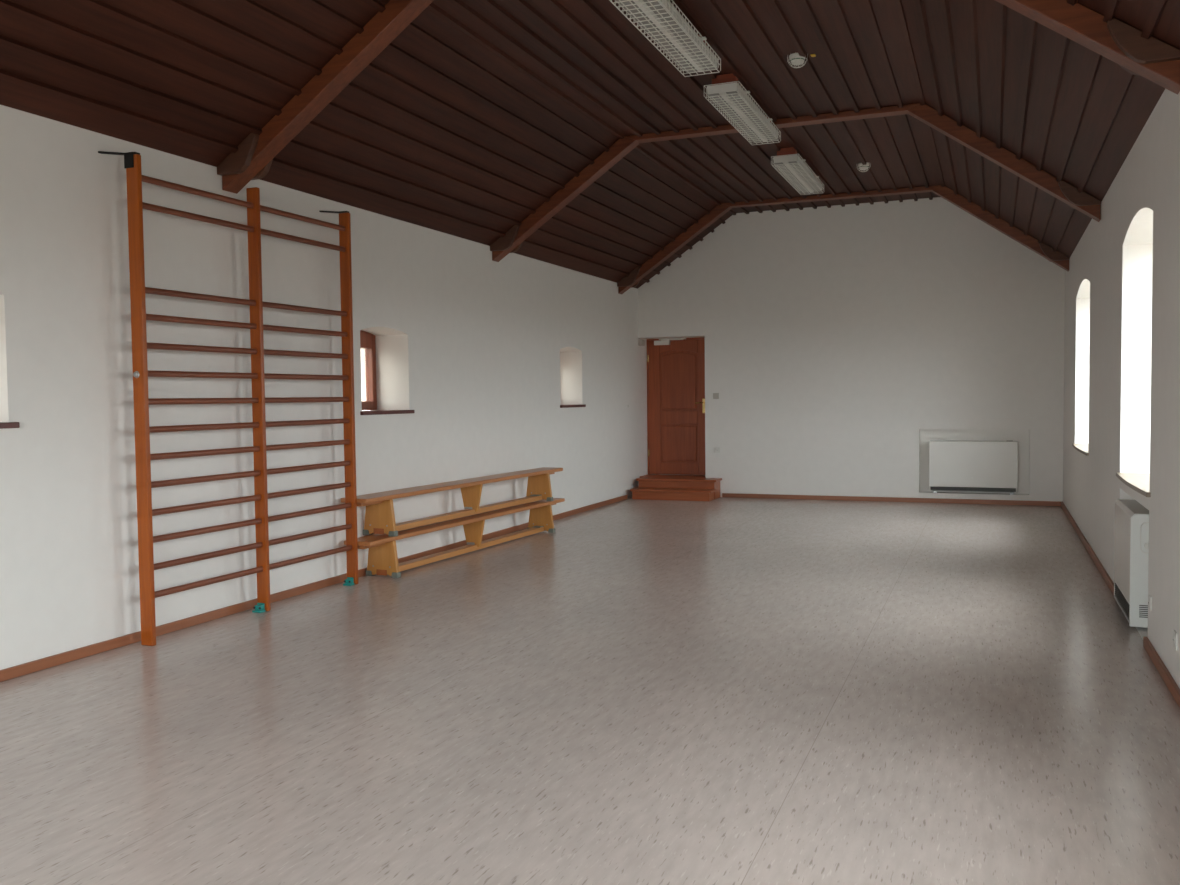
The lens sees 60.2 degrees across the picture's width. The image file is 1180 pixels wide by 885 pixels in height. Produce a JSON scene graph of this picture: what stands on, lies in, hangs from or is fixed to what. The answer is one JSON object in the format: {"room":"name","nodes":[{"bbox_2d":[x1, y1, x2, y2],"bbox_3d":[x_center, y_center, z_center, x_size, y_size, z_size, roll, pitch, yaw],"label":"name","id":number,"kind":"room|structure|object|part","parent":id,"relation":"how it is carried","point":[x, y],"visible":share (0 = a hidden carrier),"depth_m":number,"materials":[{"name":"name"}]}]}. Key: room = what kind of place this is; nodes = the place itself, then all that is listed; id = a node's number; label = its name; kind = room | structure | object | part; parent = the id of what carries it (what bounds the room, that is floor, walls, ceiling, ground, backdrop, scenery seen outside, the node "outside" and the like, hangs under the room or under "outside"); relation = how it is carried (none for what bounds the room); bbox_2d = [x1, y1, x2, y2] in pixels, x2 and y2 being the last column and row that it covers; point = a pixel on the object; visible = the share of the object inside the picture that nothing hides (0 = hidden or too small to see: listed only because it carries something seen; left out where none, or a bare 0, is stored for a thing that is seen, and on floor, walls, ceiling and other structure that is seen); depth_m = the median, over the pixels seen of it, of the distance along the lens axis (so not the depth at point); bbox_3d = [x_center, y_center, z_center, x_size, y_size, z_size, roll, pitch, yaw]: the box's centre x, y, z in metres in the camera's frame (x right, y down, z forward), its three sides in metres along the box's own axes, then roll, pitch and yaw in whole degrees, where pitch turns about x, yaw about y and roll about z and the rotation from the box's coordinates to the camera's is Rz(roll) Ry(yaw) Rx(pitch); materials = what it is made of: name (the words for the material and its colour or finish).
{"room":"community hall","nodes":[
{"label":"community hall","id":0,"kind":"room"},
{"bbox_2d":[0,105,647,669],"bbox_3d":[-2.459,-0.393,8.142,0.620,3.107,17.738,0,3,22],"label":"wall","id":1,"kind":"structure","parent":0,"point":[486,354],"depth_m":7.16,"materials":[{"name":"white paint"}]},
{"bbox_2d":[0,422,19,428],"bbox_3d":[-3.489,-0.440,5.241,0.455,0.757,0.840,0,3,22],"label":"window","id":2,"kind":"structure","parent":1,"relation":"in","point":[2,424],"depth_m":5.50,"materials":[{"name":"brown wood"}]},
{"bbox_2d":[98,151,357,645],"bbox_3d":[-2.406,-0.296,7.161,0.197,2.996,2.287,0,3,22],"label":"wall bars","id":3,"kind":"object","parent":1,"relation":"attached to","point":[132,160],"visible":1,"depth_m":7.07,"materials":[{"name":"orange wood"}]},
{"bbox_2d":[0,495,626,681],"bbox_3d":[-2.439,1.166,7.345,0.021,0.061,16.130,0,3,22],"label":"baseboard","id":4,"kind":"structure","parent":1,"relation":"attached to","point":[58,659],"depth_m":6.94,"materials":[{"name":"brown wood"}]},
{"bbox_2d":[360,330,414,414],"bbox_3d":[-1.979,-0.629,9.041,0.455,0.757,0.821,0,3,22],"label":"window","id":5,"kind":"structure","parent":1,"relation":"in","point":[367,340],"depth_m":9.38,"materials":[{"name":"brown wood"}]},
{"bbox_3d":[-2.157,-0.647,9.100,0.080,0.723,0.755,0,3,22],"label":"frame","id":6,"kind":"part","parent":5,"relation":"part of","materials":[{"name":"brown wood"}]},
{"bbox_3d":[-1.938,-0.267,9.042,0.375,0.032,0.821,0,3,22],"label":"sill","id":7,"kind":"part","parent":5,"relation":"part of","materials":[{"name":"red wood"}]},
{"bbox_2d":[560,404,585,407],"bbox_3d":[-0.414,-0.826,12.980,0.455,0.757,0.784,0,3,22],"label":"window","id":8,"kind":"structure","parent":1,"relation":"in","point":[583,405],"depth_m":12.82,"materials":[{"name":"brown wood"}]},
{"bbox_2d":[638,340,646,359],"bbox_3d":[0.819,-1.407,15.467,0.052,0.296,0.361,0,3,22],"label":"junction box","id":9,"kind":"object","parent":1,"relation":"attached to","point":[640,342],"visible":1,"depth_m":15.32,"materials":[{"name":"grey plastic"}]},
{"bbox_2d":[0,497,1179,884],"bbox_3d":[0.369,1.241,6.561,5.823,0.080,16.738,0,3,22],"label":"floor","id":10,"kind":"structure","parent":0,"point":[721,690],"depth_m":4.69,"materials":[{"name":"grey laminate"}]},
{"bbox_2d":[344,498,564,577],"bbox_3d":[-1.148,0.891,9.953,0.326,0.346,3.690,0,3,24],"label":"bench","id":11,"kind":"object","parent":10,"relation":"on","point":[382,552],"visible":1,"depth_m":9.52,"materials":[{"name":"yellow wood"}]},
{"bbox_3d":[-1.750,0.973,8.593,0.315,0.297,0.038,0,3,24],"label":"leg","id":12,"kind":"part","parent":11,"relation":"part of","materials":[{"name":"brown wood"}]},
{"bbox_2d":[341,467,562,536],"bbox_3d":[-1.170,0.543,9.945,0.326,0.346,3.690,0,3,24],"label":"bench","id":13,"kind":"object","parent":11,"relation":"on","point":[379,512],"visible":0.98,"depth_m":9.59,"materials":[{"name":"brown wood"}]},
{"bbox_3d":[-1.774,0.625,8.585,0.315,0.297,0.038,0,3,24],"label":"leg","id":14,"kind":"part","parent":13,"relation":"part of","materials":[{"name":"brown wood"}]},
{"bbox_3d":[-1.172,0.389,9.938,0.260,0.037,3.690,0,3,24],"label":"seat","id":15,"kind":"part","parent":13,"relation":"part of","materials":[{"name":"red wood"}]},
{"bbox_3d":[-1.168,0.678,9.951,0.100,0.050,2.940,0,3,24],"label":"balance rail","id":16,"kind":"part","parent":13,"relation":"part of","materials":[{"name":"brown wood"}]},
{"bbox_3d":[-1.162,0.541,9.963,0.242,0.269,0.038,0,3,24],"label":"leg","id":17,"kind":"part","parent":13,"relation":"part of","materials":[{"name":"brown wood"}]},
{"bbox_3d":[-0.566,0.488,11.306,0.315,0.297,0.038,0,3,24],"label":"leg","id":18,"kind":"part","parent":13,"relation":"part of","materials":[{"name":"brown wood"}]},
{"bbox_3d":[-1.150,0.736,9.946,0.260,0.037,3.690,0,3,24],"label":"seat","id":19,"kind":"part","parent":11,"relation":"part of","materials":[{"name":"red wood"}]},
{"bbox_3d":[-1.147,1.026,9.960,0.100,0.050,2.940,0,3,24],"label":"balance rail","id":20,"kind":"part","parent":11,"relation":"part of","materials":[{"name":"brown wood"}]},
{"bbox_3d":[-1.140,0.889,9.972,0.242,0.269,0.038,0,3,24],"label":"leg","id":21,"kind":"part","parent":11,"relation":"part of","materials":[{"name":"brown wood"}]},
{"bbox_3d":[-0.545,0.836,11.315,0.315,0.297,0.038,0,3,24],"label":"leg","id":22,"kind":"part","parent":11,"relation":"part of","materials":[{"name":"brown wood"}]},
{"bbox_2d":[630,477,721,500],"bbox_3d":[1.258,0.673,14.836,1.210,0.283,0.661,0,3,22],"label":"wooden steps","id":23,"kind":"structure","parent":10,"relation":"on","point":[650,488],"depth_m":14.69,"materials":[{"name":"brown wood"}]},
{"bbox_2d":[0,0,1179,288],"bbox_3d":[0.331,-2.328,6.408,6.423,1.266,16.758,0,3,22],"label":"ceiling","id":24,"kind":"structure","parent":0,"point":[477,113],"depth_m":7.64,"materials":[{"name":"brown wood"}]},
{"bbox_2d":[609,0,720,76],"bbox_3d":[0.528,-2.837,6.887,0.312,0.193,1.727,0,3,22],"label":"ceiling light","id":25,"kind":"object","parent":24,"relation":"attached to","point":[660,19],"visible":0.99,"depth_m":6.88,"materials":[{"name":"white metal"}]},
{"bbox_2d":[617,0,696,72],"bbox_3d":[0.461,-2.767,6.918,0.086,0.012,1.680,0,3,22],"label":"diffuser","id":26,"kind":"object","parent":25,"relation":"attached to","point":[642,19],"depth_m":6.88,"materials":[{"name":"white plastic"}]},
{"bbox_2d":[643,0,715,69],"bbox_3d":[0.598,-2.766,6.863,0.086,0.012,1.680,0,3,22],"label":"diffuser","id":27,"kind":"object","parent":25,"relation":"attached to","point":[663,16],"depth_m":6.87,"materials":[{"name":"white plastic"}]},
{"bbox_2d":[217,0,1179,193],"bbox_3d":[0.175,-2.311,6.015,5.815,1.152,0.246,0,3,22],"label":"roof truss","id":28,"kind":"object","parent":24,"relation":"attached to","point":[1153,59],"visible":0.97,"depth_m":6.53,"materials":[{"name":"brown wood"}]},
{"bbox_2d":[704,73,780,144],"bbox_3d":[1.381,-2.944,9.032,0.312,0.193,1.727,0,3,22],"label":"ceiling light","id":29,"kind":"object","parent":24,"relation":"attached to","point":[725,91],"visible":0.99,"depth_m":8.73,"materials":[{"name":"white metal"}]},
{"bbox_2d":[708,93,761,141],"bbox_3d":[1.313,-2.874,9.062,0.086,0.012,1.680,0,3,22],"label":"diffuser","id":30,"kind":"object","parent":29,"relation":"attached to","point":[719,100],"depth_m":8.92,"materials":[{"name":"white plastic"}]},
{"bbox_2d":[726,91,776,140],"bbox_3d":[1.450,-2.873,9.008,0.086,0.012,1.680,0,3,22],"label":"diffuser","id":31,"kind":"object","parent":29,"relation":"attached to","point":[738,100],"depth_m":8.90,"materials":[{"name":"white plastic"}]},
{"bbox_2d":[490,103,1100,261],"bbox_3d":[1.680,-2.500,9.802,5.815,1.152,0.246,0,3,22],"label":"roof truss","id":32,"kind":"object","parent":24,"relation":"attached to","point":[1065,192],"visible":0.96,"depth_m":9.49,"materials":[{"name":"brown wood"}]},
{"bbox_2d":[771,147,823,194],"bbox_3d":[2.373,-3.068,11.529,0.312,0.193,1.727,0,3,22],"label":"ceiling light","id":33,"kind":"object","parent":24,"relation":"attached to","point":[787,161],"visible":0.98,"depth_m":11.17,"materials":[{"name":"white metal"}]},
{"bbox_2d":[774,162,808,192],"bbox_3d":[2.305,-2.998,11.559,0.086,0.012,1.680,0,3,22],"label":"diffuser","id":34,"kind":"object","parent":33,"relation":"attached to","point":[795,182],"depth_m":11.43,"materials":[{"name":"white plastic"}]},
{"bbox_2d":[788,161,820,191],"bbox_3d":[2.443,-2.997,11.505,0.086,0.012,1.680,0,3,22],"label":"diffuser","id":35,"kind":"object","parent":33,"relation":"attached to","point":[799,169],"depth_m":11.42,"materials":[{"name":"white plastic"}]},
{"bbox_2d":[787,52,807,67],"bbox_3d":[1.602,-2.943,7.856,0.159,0.097,0.159,0,3,22],"label":"smoke detector","id":36,"kind":"object","parent":24,"relation":"attached to","point":[795,58],"visible":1,"depth_m":7.82,"materials":[{"name":"white plastic"}]},
{"bbox_2d":[617,185,1069,293],"bbox_3d":[3.126,-2.682,13.441,5.815,1.152,0.246,0,3,22],"label":"roof truss","id":37,"kind":"object","parent":24,"relation":"attached to","point":[630,281],"visible":0.96,"depth_m":13.26,"materials":[{"name":"brown wood"}]},
{"bbox_2d":[856,162,870,171],"bbox_3d":[3.117,-3.129,11.586,0.159,0.097,0.159,0,3,22],"label":"smoke detector","id":38,"kind":"object","parent":24,"relation":"attached to","point":[861,166],"visible":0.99,"depth_m":11.55,"materials":[{"name":"white plastic"}]},
{"bbox_2d":[638,197,1064,500],"bbox_3d":[3.501,-1.227,14.542,5.923,4.175,0.620,0,3,22],"label":"wall","id":39,"kind":"structure","parent":0,"point":[841,342],"depth_m":14.08,"materials":[{"name":"white paint"}]},
{"bbox_2d":[640,474,704,477],"bbox_3d":[1.297,0.523,15.380,1.022,0.034,0.389,0,3,22],"label":"trim","id":40,"kind":"structure","parent":39,"relation":"attached to","point":[648,475],"depth_m":15.36,"materials":[{"name":"brown wood"}]},
{"bbox_2d":[647,337,704,474],"bbox_3d":[1.362,-0.546,15.526,1.022,2.084,0.158,0,3,22],"label":"door","id":41,"kind":"structure","parent":39,"relation":"in","point":[675,366],"depth_m":15.54,"materials":[{"name":"brown wood"}]},
{"bbox_3d":[1.254,-1.571,15.476,0.425,0.029,0.047,0,3,22],"label":"closer arm","id":42,"kind":"part","parent":41,"relation":"part of"},
{"bbox_3d":[1.358,-0.941,15.509,0.530,0.853,0.018,0,3,22],"label":"panel","id":43,"kind":"part","parent":41,"relation":"part of","materials":[{"name":"brown wood"}]},
{"bbox_3d":[1.369,0.014,15.553,0.540,0.535,0.018,0,3,22],"label":"panel","id":44,"kind":"part","parent":41,"relation":"part of","materials":[{"name":"brown wood"}]},
{"bbox_3d":[1.719,-0.553,15.368,0.044,0.225,0.007,0,3,22],"label":"handle plate","id":45,"kind":"part","parent":41,"relation":"part of","materials":[{"name":"gold metal"}]},
{"bbox_2d":[713,393,718,398],"bbox_3d":[1.843,-0.681,14.886,0.085,0.085,0.014,0,3,22],"label":"light switch","id":46,"kind":"object","parent":39,"relation":"attached to","point":[715,395],"visible":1,"depth_m":14.88,"materials":[{"name":"grey plastic"}]},
{"bbox_2d":[714,447,719,452],"bbox_3d":[1.861,0.110,14.919,0.080,0.080,0.013,0,3,22],"label":"wall socket","id":47,"kind":"object","parent":39,"relation":"attached to","point":[716,449],"visible":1,"depth_m":14.91,"materials":[{"name":"white plastic"}]},
{"bbox_2d":[722,493,1062,505],"bbox_3d":[4.049,0.786,14.079,4.538,0.061,0.021,0,3,22],"label":"baseboard","id":48,"kind":"structure","parent":39,"relation":"attached to","point":[731,495],"depth_m":14.00,"materials":[{"name":"brown wood"}]},
{"bbox_2d":[929,441,1017,494],"bbox_3d":[5.151,0.328,13.684,1.112,0.715,0.200,0,3,22],"label":"heater","id":49,"kind":"object","parent":39,"relation":"attached to","point":[954,466],"visible":1,"depth_m":13.59,"materials":[{"name":"metal"}]},
{"bbox_2d":[931,487,1015,491],"bbox_3d":[5.157,0.621,13.704,1.068,0.048,0.175,0,3,22],"label":"grille","id":50,"kind":"object","parent":49,"relation":"attached to","point":[935,489],"depth_m":13.63,"materials":[{"name":"metal"}]},
{"bbox_2d":[1063,88,1179,687],"bbox_3d":[3.419,-0.342,5.485,0.620,3.107,17.138,0,3,22],"label":"wall","id":51,"kind":"structure","parent":0,"point":[1122,333],"depth_m":7.20,"materials":[{"name":"white paint"}]},
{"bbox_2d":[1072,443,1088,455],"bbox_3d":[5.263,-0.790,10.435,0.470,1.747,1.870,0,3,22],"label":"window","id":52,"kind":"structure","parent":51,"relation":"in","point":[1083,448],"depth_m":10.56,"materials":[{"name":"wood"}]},
{"bbox_2d":[1061,502,1113,594],"bbox_3d":[4.969,0.947,10.281,0.021,0.061,6.366,0,3,22],"label":"baseboard","id":53,"kind":"structure","parent":51,"relation":"attached to","point":[1091,552],"depth_m":9.16,"materials":[{"name":"brown wood"}]},
{"bbox_2d":[1116,472,1150,496],"bbox_3d":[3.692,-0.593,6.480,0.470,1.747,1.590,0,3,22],"label":"windowsill","id":54,"kind":"structure","parent":51,"relation":"in","point":[1139,482],"depth_m":6.62,"materials":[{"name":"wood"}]},
{"bbox_2d":[1120,480,1148,638],"bbox_3d":[3.814,0.750,6.498,0.620,0.945,1.490,0,3,22],"label":"wall niche","id":55,"kind":"object","parent":51,"relation":"in","point":[1143,500],"visible":0.17,"depth_m":6.36,"materials":[{"name":"white paint"}]},
{"bbox_2d":[1114,499,1148,627],"bbox_3d":[3.677,0.787,6.734,0.282,0.731,0.978,0,3,22],"label":"heater","id":56,"kind":"object","parent":55,"relation":"on","point":[1131,539],"visible":0.63,"depth_m":6.36,"materials":[{"name":"metal"}]},
{"bbox_2d":[1115,583,1129,616],"bbox_3d":[3.683,1.056,6.755,0.264,0.094,0.918,0,3,22],"label":"grille","id":57,"kind":"object","parent":56,"relation":"attached to","point":[1122,600],"depth_m":6.79,"materials":[{"name":"black metal"}]},
{"bbox_3d":[3.856,0.754,7.177,0.277,0.710,0.020,0,3,22],"label":"panel","id":58,"kind":"part","parent":56,"relation":"part of","materials":[{"name":"metal"}]},
{"bbox_3d":[3.507,0.798,6.305,0.282,0.710,0.020,0,3,22],"label":"panel","id":59,"kind":"part","parent":56,"relation":"part of","materials":[{"name":"white metal"}]},
{"bbox_2d":[1139,605,1147,617],"bbox_3d":[3.467,1.051,6.322,0.095,0.078,0.004,0,3,22],"label":"vent","id":60,"kind":"object","parent":56,"relation":"attached to","point":[1143,609],"depth_m":6.33,"materials":[{"name":"white metal"}]},
{"bbox_2d":[1148,595,1151,610],"bbox_3d":[3.198,0.916,5.809,0.013,0.080,0.080,0,3,22],"label":"wall socket","id":61,"kind":"object","parent":51,"relation":"attached to","point":[1149,596],"visible":1,"depth_m":5.79,"materials":[{"name":"white plastic"}]},
{"bbox_2d":[1143,637,1179,707],"bbox_3d":[1.611,1.369,1.830,0.021,0.061,8.860,0,3,22],"label":"baseboard","id":62,"kind":"structure","parent":51,"relation":"attached to","point":[1160,666],"depth_m":5.27,"materials":[{"name":"brown wood"}]},
{"bbox_2d":[1173,630,1177,649],"bbox_3d":[2.877,0.971,5.002,0.013,0.085,0.085,0,3,22],"label":"wall socket","id":63,"kind":"object","parent":51,"relation":"attached to","point":[1175,634],"visible":1,"depth_m":4.97,"materials":[{"name":"white plastic"}]}
]}

